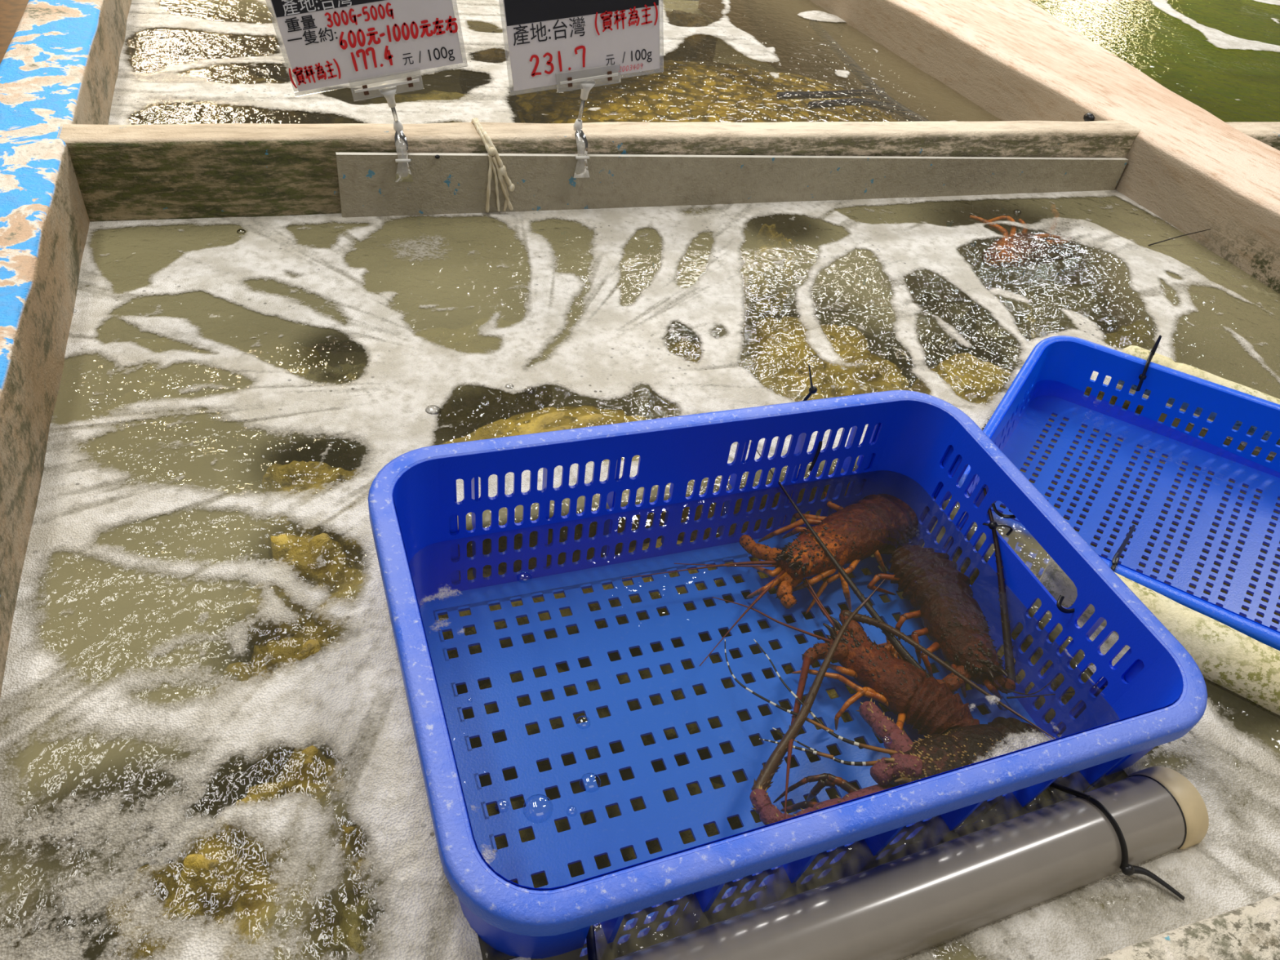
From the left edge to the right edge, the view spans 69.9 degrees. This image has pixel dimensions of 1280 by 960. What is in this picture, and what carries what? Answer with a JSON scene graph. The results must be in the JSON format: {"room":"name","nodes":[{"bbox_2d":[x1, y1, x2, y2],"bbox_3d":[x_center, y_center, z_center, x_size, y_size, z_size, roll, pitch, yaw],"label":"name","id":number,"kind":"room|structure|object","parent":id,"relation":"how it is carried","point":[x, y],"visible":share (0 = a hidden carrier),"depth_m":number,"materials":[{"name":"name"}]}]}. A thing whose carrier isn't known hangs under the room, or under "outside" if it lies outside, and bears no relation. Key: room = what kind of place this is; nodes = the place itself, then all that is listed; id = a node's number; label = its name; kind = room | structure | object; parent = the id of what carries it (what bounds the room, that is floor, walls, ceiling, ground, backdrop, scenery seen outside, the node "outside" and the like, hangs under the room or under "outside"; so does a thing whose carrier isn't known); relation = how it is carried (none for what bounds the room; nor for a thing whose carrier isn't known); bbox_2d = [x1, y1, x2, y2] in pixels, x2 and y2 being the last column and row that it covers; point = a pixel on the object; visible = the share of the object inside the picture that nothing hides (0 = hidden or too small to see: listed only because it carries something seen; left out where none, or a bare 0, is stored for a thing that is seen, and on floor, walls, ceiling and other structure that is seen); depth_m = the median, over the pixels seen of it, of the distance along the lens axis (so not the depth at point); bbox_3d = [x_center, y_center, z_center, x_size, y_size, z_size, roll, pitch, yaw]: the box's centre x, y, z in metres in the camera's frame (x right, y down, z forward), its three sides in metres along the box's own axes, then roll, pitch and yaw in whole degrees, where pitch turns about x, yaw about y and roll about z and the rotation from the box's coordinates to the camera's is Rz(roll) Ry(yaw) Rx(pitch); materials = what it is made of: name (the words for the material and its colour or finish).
{"room":"food shop","nodes":[
{"label":"food shop","id":0,"kind":"room"},
{"bbox_2d":[0,0,166,959],"bbox_3d":[-0.859,-0.441,1.390,0.115,0.350,3.553,-8,43,-19],"label":"wall","id":1,"kind":"structure","parent":0,"point":[60,65],"depth_m":0.93,"materials":[{"name":"blue concrete"}]},
{"bbox_2d":[126,0,988,122],"bbox_3d":[-0.232,-1.085,2.154,1.748,0.001,1.877,-8,43,-19],"label":"water","id":2,"kind":"object","parent":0,"point":[236,0],"visible":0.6,"depth_m":2.29,"materials":[{"name":"brown liquid"}]},
{"bbox_2d":[108,0,957,124],"bbox_3d":[-0.201,-1.025,2.087,1.732,0.002,1.668,-8,43,-19],"label":"foam","id":3,"kind":"object","parent":2,"relation":"on","point":[492,108],"visible":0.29,"depth_m":1.69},
{"bbox_2d":[57,120,1279,351],"bbox_3d":[0.870,-0.525,1.808,3.462,0.350,0.077,-8,43,-19],"label":"wall","id":4,"kind":"structure","parent":0,"point":[157,171],"depth_m":1.29,"materials":[{"name":"concrete"}]},
{"bbox_2d":[75,0,1279,959],"bbox_3d":[1.308,-1.206,2.977,5.300,0.065,5.200,-8,43,-19],"label":"floor","id":5,"kind":"structure","parent":0,"point":[125,773],"depth_m":1.58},
{"bbox_2d":[146,118,202,124],"bbox_3d":[-0.791,-0.532,1.602,0.254,0.201,0.108,-8,43,-19],"label":"rock","id":6,"kind":"object","parent":5,"relation":"on","point":[173,121],"visible":0.03,"depth_m":1.54,"materials":[{"name":"stone"}]},
{"bbox_2d":[127,740,266,876],"bbox_3d":[-0.343,0.284,0.741,0.125,0.196,0.084,-8,43,-19],"label":"rock","id":7,"kind":"object","parent":5,"relation":"on","point":[231,782],"visible":0.21,"depth_m":0.69,"materials":[{"name":"stone"}]},
{"bbox_2d":[179,416,218,456],"bbox_3d":[-0.574,-0.033,1.082,0.140,0.176,0.098,-8,43,-19],"label":"rock","id":8,"kind":"object","parent":5,"relation":"on","point":[199,432],"visible":0.05,"depth_m":1.07,"materials":[{"name":"beige stone"}]},
{"bbox_2d":[132,56,267,124],"bbox_3d":[-0.867,-0.725,1.812,0.369,0.201,0.208,-8,43,-19],"label":"rock","id":9,"kind":"object","parent":5,"relation":"on","point":[148,113],"visible":0.11,"depth_m":1.74,"materials":[{"name":"brown stone"}]},
{"bbox_2d":[137,8,293,81],"bbox_3d":[-0.971,-0.931,2.031,0.405,0.201,0.166,-8,43,-19],"label":"rock","id":10,"kind":"object","parent":5,"relation":"on","point":[186,43],"visible":0.3,"depth_m":1.97,"materials":[{"name":"brown stone"}]},
{"bbox_2d":[105,827,333,959],"bbox_3d":[-0.290,0.338,0.663,0.153,0.229,0.137,18,41,10],"label":"rock","id":11,"kind":"object","parent":5,"relation":"on","point":[215,878],"visible":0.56,"depth_m":0.60,"materials":[{"name":"brown stone"}]},
{"bbox_2d":[191,620,253,741],"bbox_3d":[-0.380,0.209,0.837,0.079,0.176,0.148,-8,43,-19],"label":"rock","id":12,"kind":"object","parent":5,"relation":"on","point":[219,653],"visible":0.12,"depth_m":0.79,"materials":[{"name":"stone"}]},
{"bbox_2d":[158,76,332,124],"bbox_3d":[-0.764,-0.685,1.784,0.319,0.201,0.107,-8,43,-19],"label":"rock","id":13,"kind":"object","parent":5,"relation":"on","point":[203,111],"visible":0.22,"depth_m":1.72,"materials":[{"name":"brown stone"}]},
{"bbox_2d":[226,539,272,649],"bbox_3d":[-0.390,0.128,0.936,0.063,0.166,0.107,-8,43,-19],"label":"rock","id":14,"kind":"object","parent":5,"relation":"on","point":[254,551],"visible":0.18,"depth_m":0.89,"materials":[{"name":"brown stone"}]},
{"bbox_2d":[205,324,324,438],"bbox_3d":[-0.569,-0.131,1.220,0.285,0.146,0.147,-8,43,-19],"label":"rock","id":15,"kind":"object","parent":5,"relation":"on","point":[284,350],"visible":0.15,"depth_m":1.21,"materials":[{"name":"brown stone"}]},
{"bbox_2d":[246,118,297,124],"bbox_3d":[-0.634,-0.554,1.656,0.290,0.201,0.086,-8,43,-19],"label":"rock","id":16,"kind":"object","parent":5,"relation":"on","point":[273,121],"visible":0.02,"depth_m":1.58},
{"bbox_2d":[212,742,365,859],"bbox_3d":[-0.262,0.291,0.721,0.136,0.230,0.087,-8,43,-19],"label":"rock","id":17,"kind":"object","parent":5,"relation":"on","point":[307,771],"visible":0.27,"depth_m":0.66,"materials":[{"name":"stone"}]},
{"bbox_2d":[203,617,377,780],"bbox_3d":[-0.291,0.217,0.801,0.168,0.232,0.128,-19,48,-29],"label":"rock","id":18,"kind":"object","parent":5,"relation":"on","point":[313,637],"visible":0.15,"depth_m":0.74,"materials":[{"name":"brown stone"}]},
{"bbox_2d":[234,533,368,649],"bbox_3d":[-0.299,0.158,0.868,0.131,0.232,0.135,-23,50,-32],"label":"rock","id":19,"kind":"object","parent":5,"relation":"on","point":[342,571],"visible":0.31,"depth_m":0.81,"materials":[{"name":"stone"}]},
{"bbox_2d":[257,460,368,567],"bbox_3d":[-0.333,0.061,0.988,0.157,0.214,0.120,-8,43,-19],"label":"rock","id":20,"kind":"object","parent":5,"relation":"on","point":[302,476],"visible":0.24,"depth_m":0.92,"materials":[{"name":"yellow stone"}]},
{"bbox_2d":[259,360,372,471],"bbox_3d":[-0.378,-0.058,1.116,0.168,0.216,0.107,-8,43,-19],"label":"rock","id":21,"kind":"object","parent":5,"relation":"on","point":[346,454],"visible":0.18,"depth_m":1.07,"materials":[{"name":"stone"}]},
{"bbox_2d":[293,888,387,959],"bbox_3d":[-0.196,0.363,0.650,0.108,0.230,0.146,-8,43,-19],"label":"rock","id":22,"kind":"object","parent":5,"relation":"on","point":[349,916],"visible":0.57,"depth_m":0.60,"materials":[{"name":"brown stone"}]},
{"bbox_2d":[329,822,387,897],"bbox_3d":[-0.206,0.325,0.694,0.046,0.229,0.076,-8,43,-19],"label":"rock","id":23,"kind":"object","parent":5,"relation":"on","point":[354,841],"visible":0.24,"depth_m":0.62,"materials":[{"name":"brown stone"}]},
{"bbox_2d":[332,89,482,123],"bbox_3d":[-0.435,-0.693,1.858,0.368,0.196,0.115,-8,43,-19],"label":"rock","id":24,"kind":"object","parent":5,"relation":"on","point":[434,95],"visible":0.13,"depth_m":1.78,"materials":[{"name":"stone"}]},
{"bbox_2d":[413,331,553,445],"bbox_3d":[-0.233,-0.132,1.259,0.235,0.176,0.130,-8,43,-19],"label":"rock","id":25,"kind":"object","parent":5,"relation":"on","point":[478,406],"visible":0.22,"depth_m":1.23,"materials":[{"name":"brown stone"}]},
{"bbox_2d":[458,31,515,113],"bbox_3d":[-0.351,-0.946,2.164,0.152,0.201,0.147,-8,43,-19],"label":"rock","id":26,"kind":"object","parent":5,"relation":"on","point":[469,80],"visible":0.16,"depth_m":2.09,"materials":[{"name":"brown stone"}]},
{"bbox_2d":[438,568,577,684],"bbox_3d":[-0.154,0.154,0.985,0.184,0.121,0.133,-8,43,-19],"label":"rock","id":27,"kind":"object","parent":5,"relation":"on","point":[504,643],"visible":0.11,"depth_m":0.93,"materials":[{"name":"brown stone"}]},
{"bbox_2d":[446,798,585,893],"bbox_3d":[-0.104,0.330,0.817,0.136,0.086,0.104,14,41,6],"label":"rock","id":28,"kind":"object","parent":5,"relation":"on","point":[539,880],"visible":0.06,"depth_m":0.79,"materials":[{"name":"stone"}]},
{"bbox_2d":[462,665,610,776],"bbox_3d":[-0.107,0.243,0.917,0.152,0.086,0.121,-8,43,-19],"label":"rock","id":29,"kind":"object","parent":5,"relation":"on","point":[592,753],"visible":0.17,"depth_m":0.89,"materials":[{"name":"stone"}]},
{"bbox_2d":[439,404,668,572],"bbox_3d":[-0.112,0.030,1.050,0.393,0.233,0.178,-8,43,-19],"label":"rock","id":30,"kind":"object","parent":5,"relation":"on","point":[547,419],"visible":0.12,"depth_m":0.99,"materials":[{"name":"stone"}]},
{"bbox_2d":[0,195,1279,959],"bbox_3d":[0.286,-0.068,1.069,1.748,0.001,1.192,-8,43,-19],"label":"water","id":31,"kind":"object","parent":5,"relation":"on","point":[118,615],"visible":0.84,"depth_m":0.92,"materials":[{"name":"liquid"}]},
{"bbox_2d":[423,588,495,863],"bbox_3d":[-0.129,0.180,0.701,0.040,0.001,0.278,-8,43,-19],"label":"foam","id":32,"kind":"object","parent":31,"relation":"on","point":[486,855],"visible":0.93,"depth_m":0.62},
{"bbox_2d":[524,794,553,810],"bbox_3d":[-0.072,0.231,0.649,0.022,0.008,0.022,-8,43,-19],"label":"bubble","id":33,"kind":"object","parent":31,"relation":"on","point":[534,794],"visible":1,"depth_m":0.66,"materials":[{"name":"liquid"}]},
{"bbox_2d":[0,189,1279,959],"bbox_3d":[0.287,-0.067,1.066,1.732,0.002,1.179,-8,43,-19],"label":"foam","id":34,"kind":"object","parent":31,"relation":"on","point":[332,696],"visible":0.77,"depth_m":0.83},
{"bbox_2d":[368,390,1207,959],"bbox_3d":[0.102,0.138,0.788,0.601,0.183,0.419,-9,44,-20],"label":"plastic basket","id":35,"kind":"object","parent":31,"relation":"in","point":[916,448],"visible":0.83,"depth_m":0.82,"materials":[{"name":"blue plastic"}]},
{"bbox_2d":[622,491,918,666],"bbox_3d":[0.165,0.092,0.938,0.371,0.087,0.166,-25,51,-34],"label":"spiny lobster","id":36,"kind":"object","parent":35,"relation":"in","point":[855,532],"visible":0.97,"depth_m":0.93},
{"bbox_2d":[802,364,817,400],"bbox_3d":[0.171,-0.074,0.936,0.016,0.081,0.036,8,40,-1],"label":"cable tie","id":37,"kind":"object","parent":35,"relation":"attached to","point":[812,389],"visible":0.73,"depth_m":0.94,"materials":[{"name":"black plastic"}]},
{"bbox_2d":[808,440,822,471],"bbox_3d":[0.181,-0.025,0.941,0.004,0.031,0.015,22,42,15],"label":"cable tie","id":38,"kind":"object","parent":35,"relation":"attached to","point":[820,446],"visible":1,"depth_m":0.94,"materials":[{"name":"black plastic"}]},
{"bbox_2d":[712,579,1055,819],"bbox_3d":[0.176,0.177,0.810,0.257,0.081,0.266,-8,43,-19],"label":"spiny lobster","id":39,"kind":"object","parent":35,"relation":"in","point":[903,688],"visible":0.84,"depth_m":0.82},
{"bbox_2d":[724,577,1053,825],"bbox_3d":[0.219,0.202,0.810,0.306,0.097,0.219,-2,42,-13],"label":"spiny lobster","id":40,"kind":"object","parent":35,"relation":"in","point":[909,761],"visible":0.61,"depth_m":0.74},
{"bbox_2d":[756,449,1075,699],"bbox_3d":[0.278,0.060,0.905,0.170,0.159,0.367,-14,46,-25],"label":"spiny lobster","id":41,"kind":"object","parent":35,"relation":"in","point":[956,624],"visible":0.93,"depth_m":0.88},
{"bbox_2d":[982,520,1013,536],"bbox_3d":[0.349,0.047,0.890,0.030,0.016,0.012,10,40,1],"label":"cable tie","id":42,"kind":"object","parent":35,"relation":"attached to","point":[993,525],"visible":1,"depth_m":0.89,"materials":[{"name":"black plastic"}]},
{"bbox_2d":[991,502,1015,518],"bbox_3d":[0.351,0.030,0.883,0.026,0.016,0.010,30,45,23],"label":"cable tie","id":43,"kind":"object","parent":35,"relation":"attached to","point":[1005,516],"visible":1,"depth_m":0.89,"materials":[{"name":"black plastic"}]},
{"bbox_2d":[1056,595,1074,613],"bbox_3d":[0.381,0.111,0.812,0.022,0.014,0.012,16,41,8],"label":"cable tie","id":44,"kind":"object","parent":35,"relation":"attached to","point":[1061,597],"visible":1,"depth_m":0.81,"materials":[{"name":"black plastic"}]},
{"bbox_2d":[612,766,1208,959],"bbox_3d":[0.082,0.307,0.589,0.724,0.061,0.061,-9,44,-20],"label":"pipe","id":45,"kind":"object","parent":31,"relation":"on","point":[901,908],"visible":1,"depth_m":0.62,"materials":[{"name":"grey plastic"}]},
{"bbox_2d":[586,924,597,959],"bbox_3d":[-0.026,0.300,0.556,0.012,0.036,0.083,-3,42,-14],"label":"cable tie","id":46,"kind":"object","parent":45,"relation":"attached to","point":[590,939],"visible":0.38,"depth_m":0.57,"materials":[{"name":"black plastic"}]},
{"bbox_2d":[1048,782,1184,900],"bbox_3d":[0.344,0.259,0.675,0.029,0.043,0.124,-21,49,-31],"label":"cable tie","id":47,"kind":"object","parent":45,"relation":"attached to","point":[1127,869],"visible":0.95,"depth_m":0.66,"materials":[{"name":"black plastic"}]},
{"bbox_2d":[968,200,1086,267],"bbox_3d":[0.687,-0.424,1.608,0.299,0.066,0.140,-20,48,-30],"label":"spiny lobster","id":48,"kind":"object","parent":31,"relation":"in","point":[1020,252],"visible":0.94,"depth_m":1.54},
{"bbox_2d":[970,648,1093,762],"bbox_3d":[0.322,0.189,0.773,0.166,0.002,0.104,-8,43,-19],"label":"foam","id":49,"kind":"object","parent":31,"relation":"on","point":[1015,743],"visible":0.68,"depth_m":0.74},
{"bbox_2d":[956,335,1279,650],"bbox_3d":[0.672,0.067,0.979,0.623,0.192,0.329,29,44,22],"label":"plastic basket","id":50,"kind":"object","parent":31,"relation":"in","point":[1055,375],"visible":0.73,"depth_m":1.09,"materials":[{"name":"blue plastic"}]},
{"bbox_2d":[1110,524,1135,571],"bbox_3d":[0.511,0.069,0.969,0.008,0.034,0.136,31,45,23],"label":"cable tie","id":51,"kind":"object","parent":50,"relation":"attached to","point":[1116,557],"visible":0.72,"depth_m":0.95,"materials":[{"name":"black plastic"}]},
{"bbox_2d":[1136,334,1161,391],"bbox_3d":[0.618,-0.142,1.111,0.009,0.061,0.040,24,43,17],"label":"cable tie","id":52,"kind":"object","parent":50,"relation":"attached to","point":[1142,376],"visible":0.95,"depth_m":1.11,"materials":[{"name":"black plastic"}]},
{"bbox_2d":[1039,557,1279,719],"bbox_3d":[0.599,0.198,0.799,0.500,0.055,0.055,28,44,21],"label":"pipe","id":53,"kind":"object","parent":31,"relation":"on","point":[1228,659],"visible":0.53,"depth_m":0.81,"materials":[{"name":"beige plastic"}]},
{"bbox_2d":[1148,228,1210,245],"bbox_3d":[0.924,-0.416,1.567,0.115,0.031,0.002,-5,42,-16],"label":"twig","id":54,"kind":"object","parent":31,"relation":"on","point":[1210,228],"visible":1,"depth_m":1.56,"materials":[{"name":"brown wood"}]},
{"bbox_2d":[1117,345,1279,445],"bbox_3d":[0.820,-0.045,1.087,0.500,0.053,0.053,27,44,20],"label":"float","id":55,"kind":"object","parent":31,"relation":"on","point":[1136,351],"visible":0.24,"depth_m":1.12,"materials":[{"name":"beige plastic"}]},
{"bbox_2d":[582,770,740,869],"bbox_3d":[0.019,0.322,0.849,0.162,0.086,0.105,-8,43,-19],"label":"rock","id":56,"kind":"object","parent":5,"relation":"on","point":[628,854],"visible":0.08,"depth_m":0.82,"materials":[{"name":"stone"}]},
{"bbox_2d":[582,537,744,648],"bbox_3d":[0.021,0.128,1.047,0.208,0.121,0.121,-8,43,-19],"label":"rock","id":57,"kind":"object","parent":5,"relation":"on","point":[655,595],"visible":0.1,"depth_m":0.99,"materials":[{"name":"stone"}]},
{"bbox_2d":[604,647,741,764],"bbox_3d":[0.034,0.232,0.956,0.164,0.086,0.127,-8,43,-19],"label":"rock","id":58,"kind":"object","parent":5,"relation":"on","point":[670,734],"visible":0.13,"depth_m":0.92,"materials":[{"name":"brown stone"}]},
{"bbox_2d":[645,336,706,419],"bbox_3d":[0.052,-0.104,1.257,0.086,0.206,0.079,-8,43,-19],"label":"rock","id":59,"kind":"object","parent":5,"relation":"on","point":[658,406],"visible":0.15,"depth_m":1.21,"materials":[{"name":"stone"}]},
{"bbox_2d":[659,9,717,62],"bbox_3d":[0.121,-1.186,2.531,0.152,0.201,0.184,35,47,27],"label":"rock","id":60,"kind":"object","parent":5,"relation":"on","point":[686,54],"visible":0.36,"depth_m":2.46,"materials":[{"name":"brown stone"}]},
{"bbox_2d":[506,59,898,123],"bbox_3d":[0.174,-0.844,2.166,0.974,0.171,0.650,-8,43,-19],"label":"pebble bed","id":61,"kind":"object","parent":5,"relation":"on","point":[733,98],"visible":0.3,"depth_m":2.06,"materials":[{"name":"brown gravel"}]},
{"bbox_2d":[776,19,929,121],"bbox_3d":[0.416,-1.029,2.263,0.315,0.022,0.764,-2,42,-13],"label":"frame","id":62,"kind":"object","parent":61,"relation":"on","point":[887,104],"visible":0.94,"depth_m":2.09,"materials":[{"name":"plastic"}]},
{"bbox_2d":[335,152,1128,338],"bbox_3d":[0.234,-0.420,1.552,1.409,0.292,0.008,-8,43,-19],"label":"board","id":63,"kind":"object","parent":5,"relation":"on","point":[451,183],"visible":0.56,"depth_m":1.50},
{"bbox_2d":[266,0,467,182],"bbox_3d":[-0.346,-0.536,1.175,0.249,0.302,0.042,-8,43,-19],"label":"price sign","id":64,"kind":"object","parent":63,"relation":"attached to","point":[326,42],"visible":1,"depth_m":1.16,"materials":[{"name":"white plastic"}]},
{"bbox_2d":[471,117,515,212],"bbox_3d":[-0.227,-0.459,1.333,0.036,0.113,0.108,-27,52,-35],"label":"twine","id":65,"kind":"object","parent":63,"relation":"hanging from","point":[491,148],"visible":0.87,"depth_m":1.31,"materials":[{"name":"beige fabric"}]},
{"bbox_2d":[502,0,663,177],"bbox_3d":[-0.082,-0.572,1.267,0.246,0.300,0.042,-8,43,-19],"label":"price sign","id":66,"kind":"object","parent":63,"relation":"attached to","point":[550,42],"visible":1,"depth_m":1.24,"materials":[{"name":"white plastic"}]},
{"bbox_2d":[677,457,854,559],"bbox_3d":[0.142,0.019,1.131,0.273,0.206,0.093,-8,43,-19],"label":"rock","id":67,"kind":"object","parent":5,"relation":"on","point":[717,481],"visible":0.09,"depth_m":1.08,"materials":[{"name":"brown stone"}]},
{"bbox_2d":[741,223,794,339],"bbox_3d":[0.210,-0.323,1.529,0.091,0.222,0.049,-8,43,-19],"label":"rock","id":68,"kind":"object","parent":5,"relation":"on","point":[766,292],"visible":0.52,"depth_m":1.51,"materials":[{"name":"grey stone"}]},
{"bbox_2d":[750,506,869,614],"bbox_3d":[0.201,0.093,1.121,0.178,0.121,0.130,-8,43,-19],"label":"rock","id":69,"kind":"object","parent":5,"relation":"on","point":[865,571],"visible":0.03,"depth_m":1.09,"materials":[{"name":"brown stone"}]},
{"bbox_2d":[736,315,911,469],"bbox_3d":[0.243,-0.123,1.327,0.280,0.191,0.263,-8,43,-19],"label":"rock","id":70,"kind":"object","parent":5,"relation":"on","point":[784,371],"visible":0.43,"depth_m":1.25,"materials":[{"name":"yellow stone"}]},
{"bbox_2d":[775,659,889,757],"bbox_3d":[0.223,0.230,0.986,0.174,0.096,0.132,-8,43,-19],"label":"rock","id":71,"kind":"object","parent":5,"relation":"on","point":[832,693],"visible":0.05,"depth_m":0.94,"materials":[{"name":"brown stone"}]},
{"bbox_2d":[884,293,962,388],"bbox_3d":[0.462,-0.220,1.499,0.115,0.166,0.118,11,40,3],"label":"rock","id":72,"kind":"object","parent":5,"relation":"on","point":[935,346],"visible":0.58,"depth_m":1.46,"materials":[{"name":"grey stone"}]},
{"bbox_2d":[909,352,1013,431],"bbox_3d":[0.463,-0.086,1.320,0.181,0.196,0.173,-8,43,-19],"label":"rock","id":73,"kind":"object","parent":5,"relation":"on","point":[977,380],"visible":0.22,"depth_m":1.25,"materials":[{"name":"yellow stone"}]},
{"bbox_2d":[944,540,979,585],"bbox_3d":[0.413,0.122,1.124,0.114,0.126,0.113,-8,43,-19],"label":"rock","id":74,"kind":"object","parent":5,"relation":"on","point":[958,553],"visible":0.05,"depth_m":1.08,"materials":[{"name":"brown stone"}]},
{"bbox_2d":[952,631,1086,728],"bbox_3d":[0.413,0.237,0.997,0.157,0.116,0.127,31,45,24],"label":"holes","id":75,"kind":"object","parent":5,"relation":"on","point":[1066,697],"visible":0.06,"depth_m":0.95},
{"bbox_2d":[955,280,1118,373],"bbox_3d":[0.682,-0.254,1.579,0.303,0.166,0.220,-8,43,-19],"label":"rock","id":76,"kind":"object","parent":5,"relation":"on","point":[990,343],"visible":0.39,"depth_m":1.51,"materials":[{"name":"grey stone"}]},
{"bbox_2d":[1046,457,1180,551],"bbox_3d":[0.668,0.035,1.296,0.192,0.096,0.154,-8,43,-19],"label":"rock","id":77,"kind":"object","parent":5,"relation":"on","point":[1108,462],"visible":0.12,"depth_m":1.25,"materials":[{"name":"brown stone"}]},
{"bbox_2d":[1084,319,1181,413],"bbox_3d":[0.802,-0.181,1.509,0.136,0.176,0.125,-8,43,-19],"label":"rock","id":78,"kind":"object","parent":5,"relation":"on","point":[1138,333],"visible":0.2,"depth_m":1.47,"materials":[{"name":"brown stone"}]},
{"bbox_2d":[1186,568,1279,630],"bbox_3d":[0.755,0.163,1.171,0.128,0.086,0.131,-8,43,-19],"label":"holes","id":79,"kind":"object","parent":5,"relation":"on","point":[1228,569],"visible":0.05,"depth_m":1.15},
{"bbox_2d":[697,0,1279,959],"bbox_3d":[0.223,-0.591,1.765,2.244,0.350,3.553,-8,43,-19],"label":"wall","id":80,"kind":"structure","parent":0,"point":[1007,60],"depth_m":1.79,"materials":[{"name":"concrete"}]},
{"bbox_2d":[1083,112,1094,121],"bbox_3d":[0.871,-0.702,1.775,0.016,0.018,0.026,-8,43,-19],"label":"snail","id":81,"kind":"object","parent":80,"relation":"attached to","point":[1088,117],"visible":0.77,"depth_m":1.77,"materials":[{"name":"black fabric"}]},
{"bbox_2d":[1031,0,1279,121],"bbox_3d":[2.250,-1.423,3.006,3.060,0.001,4.700,-8,43,-19],"label":"water","id":82,"kind":"object","parent":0,"point":[1214,3],"visible":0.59,"depth_m":2.96,"materials":[{"name":"green liquid"}]},
{"bbox_2d":[1098,0,1279,100],"bbox_3d":[1.927,-1.739,3.310,2.715,0.002,2.842,-8,43,-19],"label":"foam","id":83,"kind":"object","parent":82,"relation":"on","point":[1222,40],"visible":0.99,"depth_m":2.92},
{"label":"outside","id":84,"kind":"structure","parent":0,"visible":0},
{"bbox_2d":[0,0,29,63],"bbox_3d":[-2.835,-0.712,1.970,3.155,0.050,6.500,-8,43,-19],"label":"floor","id":85,"kind":"structure","parent":84,"point":[11,11],"depth_m":3.00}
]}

